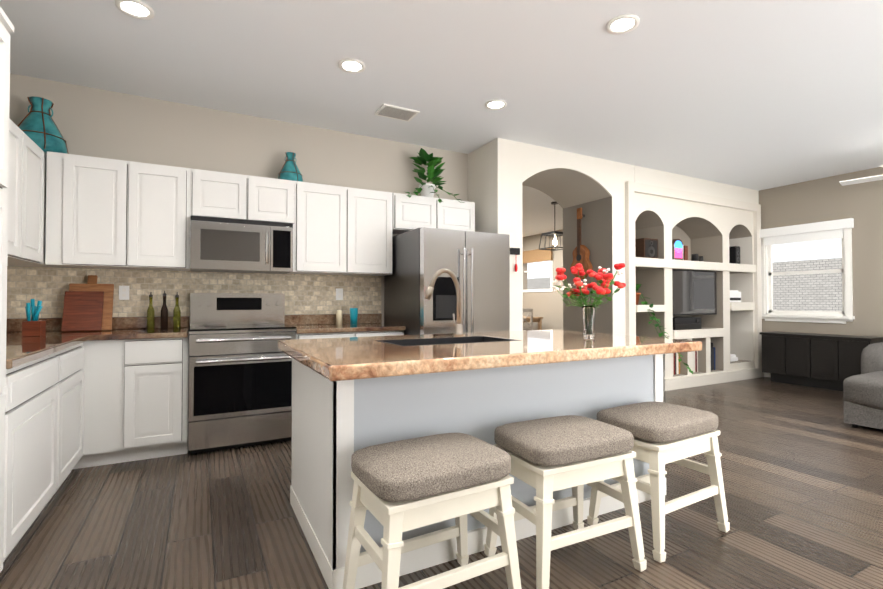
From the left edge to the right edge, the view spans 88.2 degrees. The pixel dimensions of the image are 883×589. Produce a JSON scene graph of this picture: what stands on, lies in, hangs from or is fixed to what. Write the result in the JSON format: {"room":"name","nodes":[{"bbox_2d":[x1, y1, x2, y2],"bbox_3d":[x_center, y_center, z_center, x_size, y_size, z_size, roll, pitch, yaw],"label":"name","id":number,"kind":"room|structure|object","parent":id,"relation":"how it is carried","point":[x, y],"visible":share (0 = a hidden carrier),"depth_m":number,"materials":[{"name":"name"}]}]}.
{"room":"kitchen","nodes":[
{"label":"kitchen","id":0,"kind":"room"},
{"bbox_2d":[7,73,467,326],"bbox_3d":[-1.578,-0.213,4.340,4.180,2.850,0.150,0,-1,-28],"label":"wall","id":1,"kind":"structure","parent":0,"point":[94,122],"depth_m":4.06,"materials":[{"name":"beige paint"}]},
{"bbox_2d":[5,119,28,262],"bbox_3d":[-2.621,-0.629,2.529,0.328,0.810,0.596,0,-1,-28],"label":"upper cabinet","id":2,"kind":"object","parent":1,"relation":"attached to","point":[17,191],"depth_m":2.76,"materials":[{"name":"white wood"}]},
{"bbox_2d":[7,138,48,266],"bbox_3d":[-2.820,-0.623,2.903,0.328,0.810,0.522,0,-1,-28],"label":"upper cabinet","id":3,"kind":"object","parent":1,"relation":"attached to","point":[38,159],"depth_m":3.12,"materials":[{"name":"white wood"}]},
{"bbox_2d":[45,152,140,269],"bbox_3d":[-2.645,-0.615,3.506,0.547,0.810,0.327,0,-1,-28],"label":"upper cabinet","id":4,"kind":"object","parent":1,"relation":"attached to","point":[65,210],"depth_m":3.37,"materials":[{"name":"white wood"}]},
{"bbox_2d":[18,96,68,153],"bbox_3d":[-2.919,-1.219,3.319,0.312,0.391,0.312,0,-1,-28],"label":"vase","id":5,"kind":"object","parent":4,"relation":"on","point":[38,127],"visible":0.77,"depth_m":3.26,"materials":[{"name":"ceramic"}]},
{"bbox_2d":[141,163,192,270],"bbox_3d":[-2.306,-0.612,3.685,0.481,0.810,0.327,0,-1,-28],"label":"upper cabinet","id":6,"kind":"object","parent":1,"relation":"attached to","point":[166,191],"depth_m":3.58,"materials":[{"name":"white wood"}]},
{"bbox_2d":[193,169,256,220],"bbox_3d":[-1.878,-0.819,3.916,0.490,0.390,0.327,0,-1,-28],"label":"upper cabinet","id":7,"kind":"object","parent":1,"relation":"attached to","point":[215,194],"depth_m":3.78,"materials":[{"name":"white wood"}]},
{"bbox_2d":[190,216,292,273],"bbox_3d":[-1.715,-0.409,3.927,0.780,0.420,0.447,0,-1,-28],"label":"microwave","id":8,"kind":"object","parent":7,"relation":"attached to","point":[228,245],"visible":1,"depth_m":3.76,"materials":[{"name":"silver metal"}]},
{"bbox_2d":[257,176,296,226],"bbox_3d":[-1.577,-0.817,4.076,0.453,0.390,0.327,0,-1,-28],"label":"upper cabinet","id":9,"kind":"object","parent":1,"relation":"attached to","point":[276,198],"depth_m":3.97,"materials":[{"name":"white wood"}]},
{"bbox_2d":[287,181,356,274],"bbox_3d":[-1.148,-0.603,4.300,0.558,0.810,0.327,0,-1,-28],"label":"upper cabinet","id":10,"kind":"object","parent":1,"relation":"attached to","point":[325,233],"depth_m":4.17,"materials":[{"name":"white wood"}]},
{"bbox_2d":[278,152,302,181],"bbox_3d":[-1.383,-1.152,4.179,0.224,0.281,0.224,0,-1,-28],"label":"vase","id":11,"kind":"object","parent":10,"relation":"on","point":[289,170],"visible":0.9,"depth_m":4.11,"materials":[{"name":"ceramic"}]},
{"bbox_2d":[357,188,396,275],"bbox_3d":[-0.784,-0.601,4.493,0.528,0.810,0.327,0,-1,-28],"label":"upper cabinet","id":12,"kind":"object","parent":1,"relation":"attached to","point":[376,210],"depth_m":4.39,"materials":[{"name":"white wood"}]},
{"bbox_2d":[397,193,444,233],"bbox_3d":[-0.305,-0.822,4.751,0.538,0.360,0.327,0,-1,-28],"label":"upper cabinet","id":13,"kind":"object","parent":1,"relation":"attached to","point":[414,212],"depth_m":4.62,"materials":[{"name":"white wood"}]},
{"bbox_2d":[406,148,464,202],"bbox_3d":[-0.125,-1.201,4.703,0.661,0.584,0.414,0,-1,-28],"label":"pothos plant","id":14,"kind":"object","parent":13,"relation":"on","point":[427,189],"visible":1,"depth_m":4.74,"materials":[{"name":"green plant"}]},
{"bbox_2d":[445,199,474,231],"bbox_3d":[0.055,-0.819,4.942,0.539,0.360,0.327,0,-1,-28],"label":"upper cabinet","id":15,"kind":"object","parent":1,"relation":"attached to","point":[458,215],"depth_m":4.84,"materials":[{"name":"white wood"}]},
{"bbox_2d":[0,377,882,588],"bbox_3d":[0.885,1.282,5.032,9.500,0.120,12.900,0,-1,-28],"label":"floor","id":16,"kind":"structure","parent":0,"point":[802,470],"depth_m":2.35,"materials":[{"name":"brown wood"}]},
{"bbox_2d":[0,6,15,571],"bbox_3d":[-1.868,0.048,1.431,0.637,2.244,0.509,0,-1,-28],"label":"tall cabinet","id":17,"kind":"object","parent":16,"relation":"on","point":[7,376],"depth_m":1.76,"materials":[{"name":"white wood"}]},
{"bbox_2d":[12,350,63,549],"bbox_3d":[-2.186,0.739,2.000,0.617,0.879,0.810,0,-1,-28],"label":"base cabinet","id":18,"kind":"object","parent":16,"relation":"on","point":[39,382],"depth_m":2.20,"materials":[{"name":"white wood"}]},
{"bbox_2d":[6,318,93,368],"bbox_3d":[-2.470,0.237,2.586,0.660,0.140,2.095,0,-1,-28],"label":"countertop","id":19,"kind":"structure","parent":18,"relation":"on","point":[20,350],"depth_m":2.66,"materials":[{"name":"stone"}]},
{"bbox_2d":[22,299,45,336],"bbox_3d":[-2.674,0.150,2.997,0.090,0.244,0.135,0,-1,-28],"label":"knife block","id":20,"kind":"object","parent":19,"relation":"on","point":[34,327],"visible":0.98,"depth_m":2.95,"materials":[{"name":"brown wood"}]},
{"bbox_2d":[61,275,113,331],"bbox_3d":[-2.713,0.063,3.510,0.300,0.431,0.161,0,-1,-28],"label":"cutting boards","id":21,"kind":"object","parent":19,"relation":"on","point":[88,306],"visible":1,"depth_m":3.49,"materials":[{"name":"brown wood"}]},
{"bbox_2d":[7,266,380,317],"bbox_3d":[-1.939,-0.007,4.053,2.974,0.384,0.011,0,-1,-28],"label":"tile backsplash","id":22,"kind":"structure","parent":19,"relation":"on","point":[48,287],"depth_m":3.86,"materials":[{"name":"tile"}]},
{"bbox_2d":[119,286,128,299],"bbox_3d":[-2.578,-0.014,3.704,0.070,0.115,0.008,0,-1,-28],"label":"electrical outlet plate","id":23,"kind":"object","parent":22,"relation":"attached to","point":[123,292],"depth_m":3.70,"materials":[{"name":"white plastic"}]},
{"bbox_2d":[336,288,342,299],"bbox_3d":[-1.015,-0.003,4.534,0.070,0.115,0.008,0,-1,-28],"label":"electrical outlet plate","id":24,"kind":"object","parent":22,"relation":"attached to","point":[339,291],"depth_m":4.53,"materials":[{"name":"white plastic"}]},
{"bbox_2d":[60,341,87,485],"bbox_3d":[-2.538,0.748,2.662,0.617,0.879,0.690,0,-1,-28],"label":"base cabinet","id":25,"kind":"object","parent":16,"relation":"on","point":[64,413],"depth_m":2.87,"materials":[{"name":"white wood"}]},
{"bbox_2d":[136,334,188,460],"bbox_3d":[-2.198,0.761,3.557,0.392,0.879,0.619,0,-1,-28],"label":"base cabinet","id":26,"kind":"object","parent":16,"relation":"on","point":[162,364],"depth_m":3.31,"materials":[{"name":"white wood"}]},
{"bbox_2d":[94,316,189,340],"bbox_3d":[-2.269,0.250,3.511,0.563,0.140,0.650,0,-1,-28],"label":"countertop","id":27,"kind":"structure","parent":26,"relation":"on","point":[123,328],"depth_m":3.56,"materials":[{"name":"stone"}]},
{"bbox_2d":[147,292,154,328],"bbox_3d":[-2.375,0.131,3.725,0.054,0.302,0.054,0,-1,-28],"label":"oil bottle","id":28,"kind":"object","parent":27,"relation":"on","point":[150,317],"visible":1,"depth_m":3.71,"materials":[{"name":"green glass"}]},
{"bbox_2d":[160,291,167,328],"bbox_3d":[-2.293,0.126,3.774,0.054,0.314,0.054,0,-1,-28],"label":"oil bottle","id":29,"kind":"object","parent":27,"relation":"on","point":[164,318],"visible":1,"depth_m":3.76,"materials":[{"name":"brown glass"}]},
{"bbox_2d":[173,292,180,328],"bbox_3d":[-2.216,0.133,3.821,0.054,0.302,0.054,0,-1,-28],"label":"oil bottle","id":30,"kind":"object","parent":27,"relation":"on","point":[176,317],"visible":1,"depth_m":3.80,"materials":[{"name":"green glass"}]},
{"bbox_2d":[188,293,295,453],"bbox_3d":[-1.657,0.594,3.784,0.766,1.220,0.698,0,-1,-28],"label":"range","id":31,"kind":"object","parent":16,"relation":"on","point":[240,379],"visible":0.9,"depth_m":3.55,"materials":[{"name":"silver metal"}]},
{"bbox_2d":[296,332,363,338],"bbox_3d":[-1.091,0.769,4.145,0.566,0.879,0.619,0,-1,-28],"label":"base cabinet","id":32,"kind":"object","parent":16,"relation":"on","point":[345,334],"depth_m":3.88,"materials":[{"name":"white wood"}]},
{"bbox_2d":[285,314,405,333],"bbox_3d":[-0.905,0.261,4.238,0.971,0.140,0.642,0,-1,-28],"label":"countertop","id":33,"kind":"structure","parent":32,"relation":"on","point":[312,323],"depth_m":4.30,"materials":[{"name":"stone"}]},
{"bbox_2d":[336,310,341,324],"bbox_3d":[-0.992,0.222,4.424,0.060,0.140,0.060,0,-1,-28],"label":"jar","id":34,"kind":"object","parent":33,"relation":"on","point":[339,317],"visible":1,"depth_m":4.40,"materials":[{"name":"beige"}]},
{"bbox_2d":[350,308,357,324],"bbox_3d":[-0.848,0.212,4.410,0.080,0.160,0.080,0,-1,-28],"label":"tumbler","id":35,"kind":"object","parent":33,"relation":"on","point":[353,315],"visible":1,"depth_m":4.38,"materials":[{"name":"teal glass"}]},
{"bbox_2d":[364,330,403,336],"bbox_3d":[-0.722,0.772,4.341,0.543,0.879,0.619,0,-1,-28],"label":"base cabinet","id":36,"kind":"object","parent":16,"relation":"on","point":[375,333],"depth_m":4.11,"materials":[{"name":"white wood"}]},
{"bbox_2d":[343,433,521,588],"bbox_3d":[-0.040,0.871,1.705,0.573,0.605,0.430,0,-1,-28],"label":"stool","id":37,"kind":"object","parent":16,"relation":"on","point":[400,487],"visible":1,"depth_m":1.60,"materials":[{"name":"beige wood"}]},
{"bbox_2d":[384,227,509,334],"bbox_3d":[0.042,0.309,4.486,0.905,1.810,0.999,0,-1,-28],"label":"fridge","id":38,"kind":"object","parent":16,"relation":"on","point":[477,264],"visible":0.52,"depth_m":4.12,"materials":[{"name":"silver metal"}]},
{"bbox_2d":[290,336,665,588],"bbox_3d":[0.236,0.726,2.659,1.992,0.926,0.936,0,-1,-28],"label":"kitchen island","id":39,"kind":"object","parent":16,"relation":"on","point":[336,425],"visible":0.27,"depth_m":2.09,"materials":[{"name":"grey paint"}]},
{"bbox_2d":[278,329,701,380],"bbox_3d":[0.261,0.290,2.597,2.100,0.055,1.200,0,-1,-28],"label":"island countertop","id":40,"kind":"structure","parent":39,"relation":"on","point":[342,359],"depth_m":2.12,"materials":[{"name":"stone"}]},
{"bbox_2d":[425,268,463,335],"bbox_3d":[0.010,0.049,2.933,0.280,0.435,0.110,0,-1,-28],"label":"faucet","id":41,"kind":"object","parent":40,"relation":"on","point":[458,328],"visible":1,"depth_m":2.94,"materials":[{"name":"silver metal"}]},
{"bbox_2d":[582,305,595,337],"bbox_3d":[0.917,0.165,2.834,0.090,0.200,0.090,0,-1,-28],"label":"flower vase","id":42,"kind":"object","parent":40,"relation":"on","point":[589,317],"visible":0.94,"depth_m":2.80,"materials":[{"name":"clear glass"}]},
{"bbox_2d":[551,263,625,308],"bbox_3d":[0.900,0.029,2.839,0.503,0.442,0.372,0,-1,-28],"label":"flowers","id":43,"kind":"object","parent":42,"relation":"in","point":[582,291],"visible":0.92,"depth_m":2.81,"materials":[{"name":"red plant"}]},
{"bbox_2d":[523,309,532,330],"bbox_3d":[1.783,0.808,10.385,0.420,0.980,0.420,0,-1,-23],"label":"dining chair","id":44,"kind":"object","parent":16,"relation":"on","point":[531,317],"visible":0.33,"depth_m":10.26,"materials":[{"name":"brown wood"}]},
{"bbox_2d":[523,316,542,329],"bbox_3d":[1.629,0.930,11.207,1.300,0.760,1.100,0,-1,-28],"label":"dining table","id":45,"kind":"object","parent":16,"relation":"on","point":[536,319],"visible":0.12,"depth_m":11.01,"materials":[{"name":"brown wood"}]},
{"bbox_2d":[484,415,646,588],"bbox_3d":[0.534,0.875,2.009,0.573,0.605,0.430,0,-1,-28],"label":"stool","id":46,"kind":"object","parent":16,"relation":"on","point":[549,456],"visible":0.92,"depth_m":1.88,"materials":[{"name":"beige wood"}]},
{"bbox_2d":[587,401,729,562],"bbox_3d":[1.093,0.880,2.312,0.576,0.605,0.435,0,-1,-28],"label":"stool","id":47,"kind":"object","parent":16,"relation":"on","point":[663,433],"visible":0.85,"depth_m":2.17,"materials":[{"name":"beige wood"}]},
{"bbox_2d":[759,331,882,390],"bbox_3d":[5.064,0.887,6.113,0.470,0.700,1.230,0,-1,-28],"label":"credenza","id":48,"kind":"object","parent":16,"relation":"on","point":[827,361],"visible":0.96,"depth_m":6.00,"materials":[{"name":"black dark stained wood"}]},
{"bbox_2d":[843,371,882,429],"bbox_3d":[5.134,0.766,3.904,2.380,0.880,1.950,0,-1,-28],"label":"sofa","id":49,"kind":"object","parent":16,"relation":"on","point":[863,399],"visible":1,"depth_m":4.05,"materials":[{"name":"grey fabric"}]},
{"bbox_2d":[861,342,882,373],"bbox_3d":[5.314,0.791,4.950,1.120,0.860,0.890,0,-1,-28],"label":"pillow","id":50,"kind":"object","parent":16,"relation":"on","point":[871,357],"visible":0.44,"depth_m":4.98,"materials":[{"name":"grey fabric"}]},
{"bbox_2d":[0,0,882,236],"bbox_3d":[0.885,-1.688,5.074,9.500,0.120,12.900,0,-1,-28],"label":"ceiling","id":51,"kind":"structure","parent":0,"point":[758,95],"depth_m":3.36,"materials":[{"name":"white paint"}]},
{"bbox_2d":[115,0,153,19],"bbox_3d":[-1.775,-1.656,2.642,0.189,0.011,0.189,-1,-1,38],"label":"recessed light","id":52,"kind":"object","parent":51,"relation":"in","point":[137,9],"depth_m":2.64,"materials":[{"name":"white plastic"}]},
{"bbox_2d":[338,58,364,72],"bbox_3d":[-0.646,-1.646,3.287,0.189,0.011,0.189,1,-1,-34],"label":"recessed light","id":53,"kind":"object","parent":51,"relation":"in","point":[349,65],"depth_m":3.28,"materials":[{"name":"white"}]},
{"bbox_2d":[374,104,419,121],"bbox_3d":[-0.402,-1.633,4.107,0.340,0.015,0.240,0,-1,-28],"label":"ceiling vent","id":54,"kind":"object","parent":51,"relation":"in","point":[395,112],"visible":1,"depth_m":4.08,"materials":[{"name":"white metal"}]},
{"bbox_2d":[485,99,506,109],"bbox_3d":[0.470,-1.637,3.936,0.189,0.011,0.189,1,-1,-34],"label":"recessed light","id":55,"kind":"object","parent":51,"relation":"in","point":[497,104],"depth_m":3.93,"materials":[{"name":"white"}]},
{"bbox_2d":[539,202,562,250],"bbox_3d":[1.949,-1.184,7.840,0.394,0.807,0.396,0,-1,-28],"label":"lantern pendant light","id":56,"kind":"object","parent":51,"relation":"hanging from","point":[554,234],"visible":0.81,"depth_m":7.82,"materials":[{"name":"black metal"}]},
{"bbox_2d":[606,14,639,34],"bbox_3d":[1.111,-1.653,2.793,0.189,0.011,0.189,-1,-1,38],"label":"recessed light","id":57,"kind":"object","parent":51,"relation":"in","point":[617,25],"depth_m":2.78,"materials":[{"name":"white"}]},
{"bbox_2d":[839,165,882,185],"bbox_3d":[4.947,-1.423,4.680,1.313,0.419,1.320,0,-1,-28],"label":"ceiling fan","id":58,"kind":"object","parent":51,"relation":"hanging from","point":[862,180],"visible":1,"depth_m":5.05,"materials":[{"name":"white"}]},
{"bbox_2d":[468,138,763,390],"bbox_3d":[2.554,-0.186,6.208,4.870,2.850,0.925,0,-1,-28],"label":"wall","id":59,"kind":"structure","parent":0,"point":[623,206],"depth_m":5.97,"materials":[{"name":"beige paint"}]},
{"bbox_2d":[510,248,519,271],"bbox_3d":[0.781,-0.365,4.804,0.120,0.253,0.043,0,-1,-28],"label":"hook","id":60,"kind":"object","parent":59,"relation":"attached to","point":[514,251],"visible":0.98,"depth_m":4.80,"materials":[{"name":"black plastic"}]},
{"bbox_2d":[570,208,592,278],"bbox_3d":[1.805,-0.656,5.899,0.097,0.920,0.321,0,-1,-28],"label":"guitar","id":61,"kind":"object","parent":59,"relation":"attached to","point":[580,253],"visible":0.75,"depth_m":5.86,"materials":[{"name":"brown wood"}]},
{"bbox_2d":[635,238,657,257],"bbox_3d":[2.658,-0.595,6.017,0.270,0.258,0.270,0,-1,-28],"label":"speaker","id":62,"kind":"object","parent":59,"relation":"on","point":[646,247],"visible":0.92,"depth_m":5.90,"materials":[{"name":"brown wood"}]},
{"bbox_2d":[636,284,692,373],"bbox_3d":[2.686,0.405,5.697,0.475,1.091,0.746,0,-1,-28],"label":"potted plant","id":63,"kind":"object","parent":59,"relation":"on","point":[653,314],"visible":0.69,"depth_m":5.74,"materials":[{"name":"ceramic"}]},
{"bbox_2d":[672,239,683,259],"bbox_3d":[3.235,-0.615,6.349,0.220,0.308,0.146,0,-1,-28],"label":"decor","id":64,"kind":"object","parent":59,"relation":"on","point":[677,250],"visible":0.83,"depth_m":6.28,"materials":[{"name":"multicoloured"}]},
{"bbox_2d":[673,316,700,329],"bbox_3d":[3.312,0.398,6.381,0.580,0.163,0.335,0,-1,-28],"label":"shelf box","id":65,"kind":"object","parent":59,"relation":"on","point":[681,323],"visible":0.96,"depth_m":6.23,"materials":[{"name":"black plastic"}]},
{"bbox_2d":[683,246,702,260],"bbox_3d":[3.609,-0.572,6.561,0.460,0.228,0.089,0,-1,-28],"label":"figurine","id":66,"kind":"object","parent":59,"relation":"on","point":[694,257],"visible":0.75,"depth_m":6.54,"materials":[{"name":"brown wood"}]},
{"bbox_2d":[673,343,714,374],"bbox_3d":[3.429,0.891,6.501,1.085,0.400,0.298,0,-1,-28],"label":"books","id":67,"kind":"object","parent":59,"relation":"on","point":[676,366],"visible":0.17,"depth_m":6.39,"materials":[{"name":"beige"}]},
{"bbox_2d":[672,269,716,315],"bbox_3d":[3.413,-0.022,6.527,1.050,0.620,0.420,0,-1,-28],"label":"tv","id":68,"kind":"object","parent":59,"relation":"on","point":[693,292],"visible":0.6,"depth_m":6.34,"materials":[{"name":"black plastic"}]},
{"bbox_2d":[730,354,737,361],"bbox_3d":[4.351,0.958,6.933,0.200,0.098,0.200,0,-1,-28],"label":"towel","id":69,"kind":"object","parent":59,"relation":"on","point":[733,357],"visible":0.4,"depth_m":6.86,"materials":[{"name":"white fabric"}]},
{"bbox_2d":[729,246,739,263],"bbox_3d":[4.466,-0.591,6.994,0.130,0.278,0.180,0,-1,-28],"label":"speaker","id":70,"kind":"object","parent":59,"relation":"on","point":[734,254],"visible":0.81,"depth_m":6.92,"materials":[{"name":"black plastic"}]},
{"bbox_2d":[730,290,740,301],"bbox_3d":[4.343,0.028,6.940,0.340,0.178,0.245,0,-1,-28],"label":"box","id":71,"kind":"object","parent":59,"relation":"on","point":[735,295],"visible":0.29,"depth_m":6.84,"materials":[{"name":"white plastic"}]},
{"bbox_2d":[523,167,882,377],"bbox_3d":[4.877,-0.173,7.172,0.162,2.850,12.300,0,-1,-28],"label":"wall","id":72,"kind":"structure","parent":0,"point":[822,200],"depth_m":6.19,"materials":[{"name":"beige paint"}]},
{"bbox_2d":[523,248,552,291],"bbox_3d":[2.433,-0.609,11.656,0.160,1.090,1.260,0,-1,-28],"label":"window","id":73,"kind":"structure","parent":72,"relation":"in","point":[535,255],"depth_m":11.47,"materials":[{"name":"white"}]},
{"bbox_2d":[760,218,854,323],"bbox_3d":[5.182,-0.299,6.521,0.235,1.385,1.180,0,-1,-28],"label":"window","id":74,"kind":"structure","parent":72,"relation":"in","point":[826,230],"depth_m":6.41,"materials":[{"name":"white"}]},
{"label":"outside","id":75,"kind":"structure","parent":0,"visible":0},
{"bbox_2d":[527,258,841,310],"bbox_3d":[5.429,0.611,9.492,0.100,2.350,12.700,0,-1,-28],"label":"wall","id":76,"kind":"structure","parent":75,"point":[812,292],"depth_m":7.84,"materials":[{"name":"white"}]}
]}

